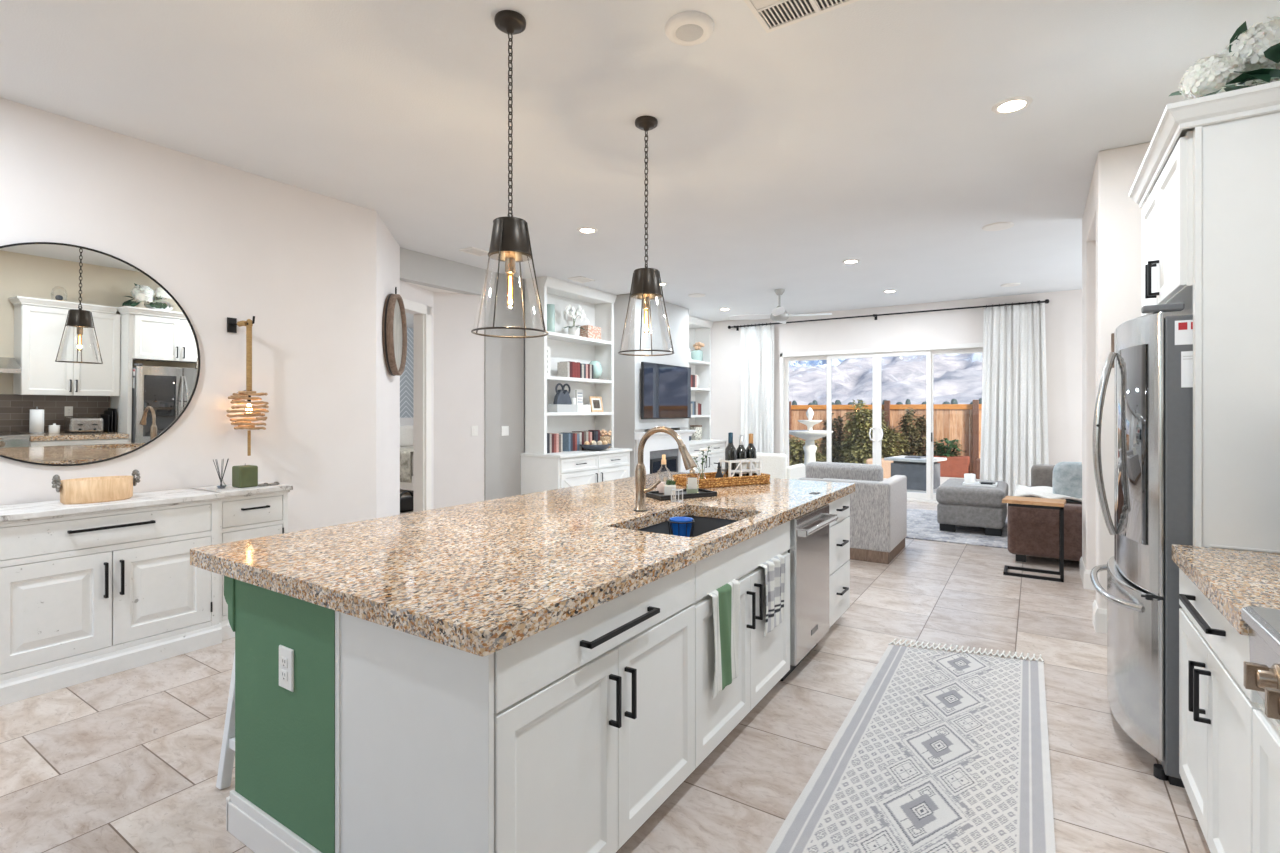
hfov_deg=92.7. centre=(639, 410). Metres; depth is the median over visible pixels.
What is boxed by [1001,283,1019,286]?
ceiling speaker
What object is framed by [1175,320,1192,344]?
paper note
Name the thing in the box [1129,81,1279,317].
upper cabinet
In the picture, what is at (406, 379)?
wall
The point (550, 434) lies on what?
book
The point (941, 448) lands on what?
greenery
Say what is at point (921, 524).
area rug
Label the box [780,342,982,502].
door
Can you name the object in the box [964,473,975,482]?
candle jar
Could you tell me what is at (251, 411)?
wall lamp
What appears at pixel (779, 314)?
ceiling fan
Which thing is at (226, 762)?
bar stool
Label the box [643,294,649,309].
bulb
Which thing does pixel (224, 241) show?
wall
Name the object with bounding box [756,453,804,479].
lounge chair
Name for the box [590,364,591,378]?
book
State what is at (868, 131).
ceiling
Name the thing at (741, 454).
wine bottle
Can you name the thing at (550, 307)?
glass vase
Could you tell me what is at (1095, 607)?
baseboard
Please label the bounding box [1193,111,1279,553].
end panel
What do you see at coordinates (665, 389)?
television
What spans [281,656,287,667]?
socket
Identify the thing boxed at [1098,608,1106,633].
baseboard
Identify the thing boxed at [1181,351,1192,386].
paper note
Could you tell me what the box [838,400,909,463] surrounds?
hedge
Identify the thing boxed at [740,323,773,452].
curtain
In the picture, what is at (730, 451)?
wine bottle
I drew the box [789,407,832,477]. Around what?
fountain
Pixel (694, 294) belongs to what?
ceiling speaker
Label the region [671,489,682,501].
glass jar
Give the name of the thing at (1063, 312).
wall
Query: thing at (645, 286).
pendant lamp
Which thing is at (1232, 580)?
countertop
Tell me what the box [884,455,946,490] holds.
table
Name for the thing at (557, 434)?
book
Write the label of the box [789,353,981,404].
sky
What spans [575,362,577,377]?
book
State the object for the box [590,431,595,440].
book
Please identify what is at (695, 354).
glass jar
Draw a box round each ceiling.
[0,0,1279,327]
[407,282,461,293]
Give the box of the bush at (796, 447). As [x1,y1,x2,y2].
[789,436,826,465]
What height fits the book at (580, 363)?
0.200 m
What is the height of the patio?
0.220 m
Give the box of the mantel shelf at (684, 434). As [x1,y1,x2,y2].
[635,430,695,439]
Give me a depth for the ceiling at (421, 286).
6.75 m
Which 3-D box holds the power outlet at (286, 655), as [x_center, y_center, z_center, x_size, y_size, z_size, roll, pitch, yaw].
[-1.079,0.783,1.855,0.078,0.125,0.011,0,0,33]
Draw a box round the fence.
[789,400,981,473]
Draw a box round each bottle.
[215,479,226,488]
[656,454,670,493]
[714,462,722,477]
[725,432,735,476]
[736,435,746,476]
[746,433,755,475]
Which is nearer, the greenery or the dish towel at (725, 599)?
the dish towel at (725, 599)
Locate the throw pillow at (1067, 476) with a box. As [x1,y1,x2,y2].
[1052,462,1081,501]
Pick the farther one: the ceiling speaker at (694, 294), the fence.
the fence
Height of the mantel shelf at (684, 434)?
0.100 m
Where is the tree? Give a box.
[951,399,957,403]
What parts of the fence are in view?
post, rail, post, post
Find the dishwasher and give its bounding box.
[780,504,837,680]
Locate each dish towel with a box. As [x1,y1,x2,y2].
[708,579,739,697]
[759,554,784,636]
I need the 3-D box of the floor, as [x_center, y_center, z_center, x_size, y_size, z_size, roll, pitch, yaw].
[-1.394,1.454,5.198,14.000,0.132,13.400,0,0,33]
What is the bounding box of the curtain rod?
[728,299,1048,330]
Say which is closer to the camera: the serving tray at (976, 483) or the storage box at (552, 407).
the serving tray at (976, 483)
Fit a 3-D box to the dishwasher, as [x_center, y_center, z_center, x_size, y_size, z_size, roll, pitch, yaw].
[0.749,0.975,3.505,0.619,0.850,0.605,0,0,33]
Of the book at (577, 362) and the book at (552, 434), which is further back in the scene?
the book at (577, 362)
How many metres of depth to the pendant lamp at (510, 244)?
2.52 m
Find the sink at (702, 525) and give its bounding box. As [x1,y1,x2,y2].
[637,515,737,536]
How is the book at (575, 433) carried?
on the bookcase at (541, 470)
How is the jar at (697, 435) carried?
on the bookcase at (699, 329)
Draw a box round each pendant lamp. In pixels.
[471,10,548,337]
[618,116,673,355]
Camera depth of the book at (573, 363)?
7.99 m
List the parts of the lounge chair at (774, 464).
backrest, arm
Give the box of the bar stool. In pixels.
[216,622,234,789]
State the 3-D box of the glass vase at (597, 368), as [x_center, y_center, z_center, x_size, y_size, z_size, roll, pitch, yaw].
[-0.636,-0.576,8.569,0.216,0.250,0.216,0,0,33]
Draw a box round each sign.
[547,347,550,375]
[575,390,582,404]
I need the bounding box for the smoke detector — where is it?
[665,11,713,45]
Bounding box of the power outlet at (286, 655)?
[279,645,293,691]
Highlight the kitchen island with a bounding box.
[224,494,849,852]
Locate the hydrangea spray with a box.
[1169,16,1279,98]
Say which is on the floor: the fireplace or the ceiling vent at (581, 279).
the fireplace
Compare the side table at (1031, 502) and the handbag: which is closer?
the side table at (1031, 502)
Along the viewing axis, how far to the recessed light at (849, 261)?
6.71 m
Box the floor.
[0,489,1210,852]
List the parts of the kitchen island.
baseboard, corner trim, panel, door, drawer, handle, handle, handle, door, door, handle, handle, door, drawer, drawer, drawer, handle, handle, handle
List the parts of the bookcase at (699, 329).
panel, drawer, door, shelf, shelf, shelf, crown moulding, panel, drawer, door, cross trim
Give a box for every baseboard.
[1080,557,1085,588]
[1093,600,1097,631]
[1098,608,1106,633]
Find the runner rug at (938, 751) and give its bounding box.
[766,638,1055,852]
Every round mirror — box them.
[0,242,199,465]
[382,287,406,375]
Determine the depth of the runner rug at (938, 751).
2.39 m
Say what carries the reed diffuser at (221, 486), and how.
on the sideboard
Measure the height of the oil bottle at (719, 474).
0.137 m
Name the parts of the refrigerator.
bow handle, bow handle, door, glass panel, freezer drawer, door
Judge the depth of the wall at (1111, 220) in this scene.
3.86 m
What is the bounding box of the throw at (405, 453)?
[400,447,412,482]
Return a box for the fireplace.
[614,293,695,476]
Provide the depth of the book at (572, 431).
8.16 m
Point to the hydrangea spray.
(1252, 53)
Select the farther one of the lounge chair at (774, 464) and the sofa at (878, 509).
the lounge chair at (774, 464)
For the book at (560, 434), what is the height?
0.235 m
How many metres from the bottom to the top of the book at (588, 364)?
0.200 m
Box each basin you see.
[789,430,832,439]
[798,420,822,430]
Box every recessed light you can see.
[577,227,597,232]
[842,259,859,263]
[883,290,896,292]
[992,96,1032,113]
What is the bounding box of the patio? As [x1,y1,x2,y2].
[883,477,979,492]
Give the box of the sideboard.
[0,482,292,705]
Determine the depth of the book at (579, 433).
8.11 m
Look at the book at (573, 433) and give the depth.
8.00 m
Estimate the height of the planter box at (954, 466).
0.460 m
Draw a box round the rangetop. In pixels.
[1241,606,1279,720]
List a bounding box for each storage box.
[549,404,576,411]
[577,405,590,411]
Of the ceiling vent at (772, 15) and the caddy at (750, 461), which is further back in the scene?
the caddy at (750, 461)
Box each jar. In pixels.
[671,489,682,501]
[690,427,701,439]
[691,350,702,360]
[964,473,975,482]
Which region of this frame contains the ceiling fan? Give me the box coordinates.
[729,289,831,323]
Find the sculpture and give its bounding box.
[553,383,571,404]
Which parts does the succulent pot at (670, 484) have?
pot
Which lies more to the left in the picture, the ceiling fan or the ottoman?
the ceiling fan
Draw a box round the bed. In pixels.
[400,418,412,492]
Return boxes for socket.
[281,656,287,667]
[281,670,287,680]
[505,251,515,273]
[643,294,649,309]
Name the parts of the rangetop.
knob, knob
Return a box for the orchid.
[563,304,588,330]
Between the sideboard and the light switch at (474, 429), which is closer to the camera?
the sideboard
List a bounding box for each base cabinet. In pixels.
[1178,568,1264,852]
[1253,705,1279,852]
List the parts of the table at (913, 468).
burner lid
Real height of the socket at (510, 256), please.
0.210 m
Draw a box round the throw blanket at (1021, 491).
[1015,485,1081,501]
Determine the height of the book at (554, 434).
0.235 m
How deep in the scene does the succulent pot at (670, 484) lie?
3.42 m
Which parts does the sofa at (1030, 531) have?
arm, arm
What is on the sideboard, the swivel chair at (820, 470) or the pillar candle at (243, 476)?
the pillar candle at (243, 476)
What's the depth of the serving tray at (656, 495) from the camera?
3.42 m
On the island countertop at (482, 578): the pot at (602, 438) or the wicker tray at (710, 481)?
the wicker tray at (710, 481)
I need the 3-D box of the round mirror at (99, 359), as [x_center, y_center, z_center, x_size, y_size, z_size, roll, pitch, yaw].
[-3.193,-0.312,3.436,0.039,1.242,1.242,0,0,33]
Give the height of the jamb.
0.150 m
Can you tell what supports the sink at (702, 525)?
in the island countertop at (482, 578)
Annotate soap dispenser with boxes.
[686,466,698,493]
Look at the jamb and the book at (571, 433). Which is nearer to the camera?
the jamb
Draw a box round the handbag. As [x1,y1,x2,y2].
[400,491,412,511]
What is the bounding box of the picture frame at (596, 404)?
[589,396,603,411]
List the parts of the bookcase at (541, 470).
panel, panel, crown moulding, drawer, door, shelf, shelf, shelf, cross trim, panel, drawer, door, cross trim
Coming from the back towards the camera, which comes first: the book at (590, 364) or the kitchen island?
the book at (590, 364)
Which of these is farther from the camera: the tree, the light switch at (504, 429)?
the tree
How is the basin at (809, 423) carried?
in the fountain
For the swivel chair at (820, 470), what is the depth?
6.79 m
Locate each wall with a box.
[0,97,375,532]
[376,211,399,517]
[400,248,524,510]
[400,327,412,417]
[711,289,1081,464]
[1082,142,1150,608]
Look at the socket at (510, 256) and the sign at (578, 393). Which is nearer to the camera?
the socket at (510, 256)
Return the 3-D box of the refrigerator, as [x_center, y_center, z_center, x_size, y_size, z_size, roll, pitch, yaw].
[2.420,0.500,2.542,0.870,1.800,0.940,0,0,33]
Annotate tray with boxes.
[646,488,716,500]
[673,472,769,488]
[962,481,997,486]
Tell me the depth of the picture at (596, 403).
8.58 m
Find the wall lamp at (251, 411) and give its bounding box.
[226,316,268,455]
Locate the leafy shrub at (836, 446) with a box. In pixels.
[820,413,847,462]
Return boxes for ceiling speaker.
[688,293,705,296]
[982,222,1013,230]
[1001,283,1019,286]
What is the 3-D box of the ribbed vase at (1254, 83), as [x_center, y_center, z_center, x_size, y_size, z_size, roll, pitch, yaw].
[2.412,-1.200,2.392,0.312,0.190,0.312,0,0,33]
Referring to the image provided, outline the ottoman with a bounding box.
[936,478,1007,535]
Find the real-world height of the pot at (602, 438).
0.170 m
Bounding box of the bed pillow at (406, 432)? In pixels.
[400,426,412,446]
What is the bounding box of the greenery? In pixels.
[934,438,963,456]
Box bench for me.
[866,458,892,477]
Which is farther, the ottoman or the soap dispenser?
the ottoman
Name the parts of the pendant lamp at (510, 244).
shade frame, lamp shade, tube bulb, chain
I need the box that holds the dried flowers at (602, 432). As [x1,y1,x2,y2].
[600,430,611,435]
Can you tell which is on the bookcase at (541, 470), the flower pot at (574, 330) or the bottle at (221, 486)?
the flower pot at (574, 330)
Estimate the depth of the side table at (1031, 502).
5.11 m
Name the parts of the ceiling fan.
blade, blade, blade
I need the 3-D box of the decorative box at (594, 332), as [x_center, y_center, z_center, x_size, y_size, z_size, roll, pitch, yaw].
[-0.685,-1.080,8.493,0.140,0.190,0.300,0,0,33]
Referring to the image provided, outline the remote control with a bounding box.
[981,482,992,484]
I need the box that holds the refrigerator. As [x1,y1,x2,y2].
[1090,303,1192,787]
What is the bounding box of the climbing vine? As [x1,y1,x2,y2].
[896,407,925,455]
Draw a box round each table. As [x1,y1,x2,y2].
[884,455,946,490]
[1002,496,1065,581]
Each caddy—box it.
[668,517,694,536]
[719,459,760,476]
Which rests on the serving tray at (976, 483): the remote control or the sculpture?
the remote control
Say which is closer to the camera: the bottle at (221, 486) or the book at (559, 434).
the bottle at (221, 486)
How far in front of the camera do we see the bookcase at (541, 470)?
7.97 m
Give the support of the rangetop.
on the countertop at (1232, 580)
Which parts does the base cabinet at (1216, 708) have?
door, handle, handle, handle, drawer, door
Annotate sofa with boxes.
[798,475,906,563]
[1007,464,1081,561]
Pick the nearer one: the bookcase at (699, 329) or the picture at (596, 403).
the picture at (596, 403)
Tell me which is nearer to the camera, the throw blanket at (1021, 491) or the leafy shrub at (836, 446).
the throw blanket at (1021, 491)
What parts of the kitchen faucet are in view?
lever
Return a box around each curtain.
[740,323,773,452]
[980,300,1048,505]
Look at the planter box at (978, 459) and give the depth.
13.25 m
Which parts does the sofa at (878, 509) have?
arm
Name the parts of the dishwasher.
kick plate, door, handle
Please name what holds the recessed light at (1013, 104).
in the ceiling at (868, 131)
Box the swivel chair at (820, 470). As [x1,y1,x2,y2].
[806,461,882,480]
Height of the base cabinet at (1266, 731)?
0.700 m
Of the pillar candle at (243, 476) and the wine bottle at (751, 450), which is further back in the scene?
the wine bottle at (751, 450)
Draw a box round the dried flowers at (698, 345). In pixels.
[693,342,704,349]
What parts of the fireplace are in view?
panel, firebox frame, firebox glass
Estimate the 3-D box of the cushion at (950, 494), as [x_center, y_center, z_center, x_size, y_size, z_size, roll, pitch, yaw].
[3.981,0.970,7.287,0.690,0.210,1.070,0,0,33]
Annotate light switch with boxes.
[471,426,477,435]
[501,426,508,435]
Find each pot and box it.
[568,326,579,335]
[600,436,610,448]
[664,478,676,494]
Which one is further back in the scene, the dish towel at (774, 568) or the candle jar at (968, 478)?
the candle jar at (968, 478)
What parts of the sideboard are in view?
door, drawer, handle, handle, handle, door, drawer, door, handle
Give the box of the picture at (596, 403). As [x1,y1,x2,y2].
[593,400,599,407]
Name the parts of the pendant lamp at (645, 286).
shade frame, chain, tube bulb, lamp shade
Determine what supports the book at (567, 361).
on the bookcase at (541, 470)
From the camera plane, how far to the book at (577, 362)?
8.07 m
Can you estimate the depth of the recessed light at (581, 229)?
5.54 m
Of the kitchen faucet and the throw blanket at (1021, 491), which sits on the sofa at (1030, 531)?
the throw blanket at (1021, 491)
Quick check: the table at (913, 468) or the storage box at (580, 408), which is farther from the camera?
the table at (913, 468)
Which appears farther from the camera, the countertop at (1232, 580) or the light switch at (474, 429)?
the light switch at (474, 429)
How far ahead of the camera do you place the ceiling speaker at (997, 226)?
5.42 m
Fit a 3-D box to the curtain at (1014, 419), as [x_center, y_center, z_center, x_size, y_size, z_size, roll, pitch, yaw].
[5.264,-0.071,8.594,0.848,2.918,0.107,0,0,34]
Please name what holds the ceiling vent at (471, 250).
in the ceiling at (868, 131)
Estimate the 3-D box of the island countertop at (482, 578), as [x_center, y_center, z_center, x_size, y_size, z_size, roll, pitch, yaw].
[-0.070,0.514,3.129,1.486,0.056,3.297,0,0,33]
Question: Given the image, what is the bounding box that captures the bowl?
[579,443,611,450]
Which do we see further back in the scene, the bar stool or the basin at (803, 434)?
the basin at (803, 434)
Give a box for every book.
[547,433,549,452]
[550,433,558,452]
[550,434,551,452]
[552,434,553,452]
[554,434,555,452]
[557,362,569,376]
[559,433,570,450]
[559,434,560,451]
[560,434,562,451]
[567,361,571,376]
[570,432,581,450]
[571,433,572,450]
[572,362,574,377]
[572,431,583,449]
[573,433,574,450]
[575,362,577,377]
[575,433,576,450]
[577,362,579,377]
[577,434,578,450]
[580,363,581,377]
[586,364,587,378]
[588,364,589,378]
[588,430,599,440]
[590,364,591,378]
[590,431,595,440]
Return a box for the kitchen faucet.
[633,426,696,511]
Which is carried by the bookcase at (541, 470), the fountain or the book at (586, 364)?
the book at (586, 364)
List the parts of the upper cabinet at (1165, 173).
handle, door, handle, door, crown moulding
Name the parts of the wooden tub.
ring handle, ring handle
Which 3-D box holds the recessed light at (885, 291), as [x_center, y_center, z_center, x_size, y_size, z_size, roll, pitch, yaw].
[3.434,-1.645,8.382,0.190,0.010,0.190,0,0,33]
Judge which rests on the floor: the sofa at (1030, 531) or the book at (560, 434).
the sofa at (1030, 531)
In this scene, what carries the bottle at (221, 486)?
on the reed diffuser at (221, 486)
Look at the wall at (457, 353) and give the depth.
7.04 m
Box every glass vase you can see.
[547,304,554,331]
[589,361,601,378]
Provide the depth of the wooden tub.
3.29 m
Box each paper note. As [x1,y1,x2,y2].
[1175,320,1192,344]
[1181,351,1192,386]
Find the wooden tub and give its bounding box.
[52,469,140,503]
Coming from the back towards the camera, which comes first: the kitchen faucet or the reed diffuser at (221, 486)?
the reed diffuser at (221, 486)
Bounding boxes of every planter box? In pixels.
[934,455,969,477]
[976,458,979,478]
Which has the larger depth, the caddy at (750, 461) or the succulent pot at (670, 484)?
the caddy at (750, 461)
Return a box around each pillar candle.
[232,465,257,487]
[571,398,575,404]
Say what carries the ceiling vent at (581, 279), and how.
in the ceiling at (868, 131)
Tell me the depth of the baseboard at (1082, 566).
4.93 m
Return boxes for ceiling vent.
[459,247,488,255]
[567,276,594,282]
[744,0,859,32]
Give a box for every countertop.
[190,471,854,656]
[1172,544,1279,635]
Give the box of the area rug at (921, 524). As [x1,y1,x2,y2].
[905,508,1007,548]
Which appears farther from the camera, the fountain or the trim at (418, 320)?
the fountain
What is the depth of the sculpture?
7.95 m
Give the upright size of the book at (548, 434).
0.250 m
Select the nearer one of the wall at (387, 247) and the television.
the wall at (387, 247)
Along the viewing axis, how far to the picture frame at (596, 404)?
8.58 m
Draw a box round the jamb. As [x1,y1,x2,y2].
[1084,569,1094,589]
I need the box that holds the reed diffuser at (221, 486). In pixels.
[213,459,228,488]
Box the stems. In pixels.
[691,446,711,478]
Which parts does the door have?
panel, panel, panel, panel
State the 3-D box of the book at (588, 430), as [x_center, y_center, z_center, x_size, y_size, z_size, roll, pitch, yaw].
[-0.638,0.395,8.501,0.170,0.260,0.045,0,0,33]
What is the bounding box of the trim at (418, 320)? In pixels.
[402,298,431,511]
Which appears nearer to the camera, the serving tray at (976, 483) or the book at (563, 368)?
the serving tray at (976, 483)
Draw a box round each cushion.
[936,478,1007,507]
[1025,496,1081,503]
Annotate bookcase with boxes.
[520,276,631,494]
[688,315,726,472]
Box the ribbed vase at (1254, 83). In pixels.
[1236,79,1279,85]
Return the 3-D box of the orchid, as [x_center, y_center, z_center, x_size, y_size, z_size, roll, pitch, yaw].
[-0.856,-1.268,8.192,0.436,0.361,0.315,0,0,-24]
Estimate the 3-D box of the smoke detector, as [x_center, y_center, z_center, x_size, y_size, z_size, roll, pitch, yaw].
[0.212,-1.633,2.622,0.210,0.033,0.210,0,0,33]
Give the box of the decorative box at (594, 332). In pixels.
[580,325,600,339]
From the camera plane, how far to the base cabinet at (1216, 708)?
1.78 m
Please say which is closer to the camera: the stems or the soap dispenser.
the soap dispenser
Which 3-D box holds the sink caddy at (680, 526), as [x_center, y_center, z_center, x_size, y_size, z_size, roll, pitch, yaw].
[0.195,0.622,2.890,0.130,0.224,0.130,0,0,33]
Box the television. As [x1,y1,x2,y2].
[641,362,690,418]
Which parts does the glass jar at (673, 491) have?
glass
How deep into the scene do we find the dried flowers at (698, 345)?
11.09 m
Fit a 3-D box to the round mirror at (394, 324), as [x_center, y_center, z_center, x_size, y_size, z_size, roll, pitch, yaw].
[-2.253,-0.735,5.622,0.090,0.821,0.752,0,0,-12]
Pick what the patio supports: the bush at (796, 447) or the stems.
the bush at (796, 447)
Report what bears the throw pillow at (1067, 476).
on the sofa at (1030, 531)
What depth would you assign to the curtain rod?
9.45 m

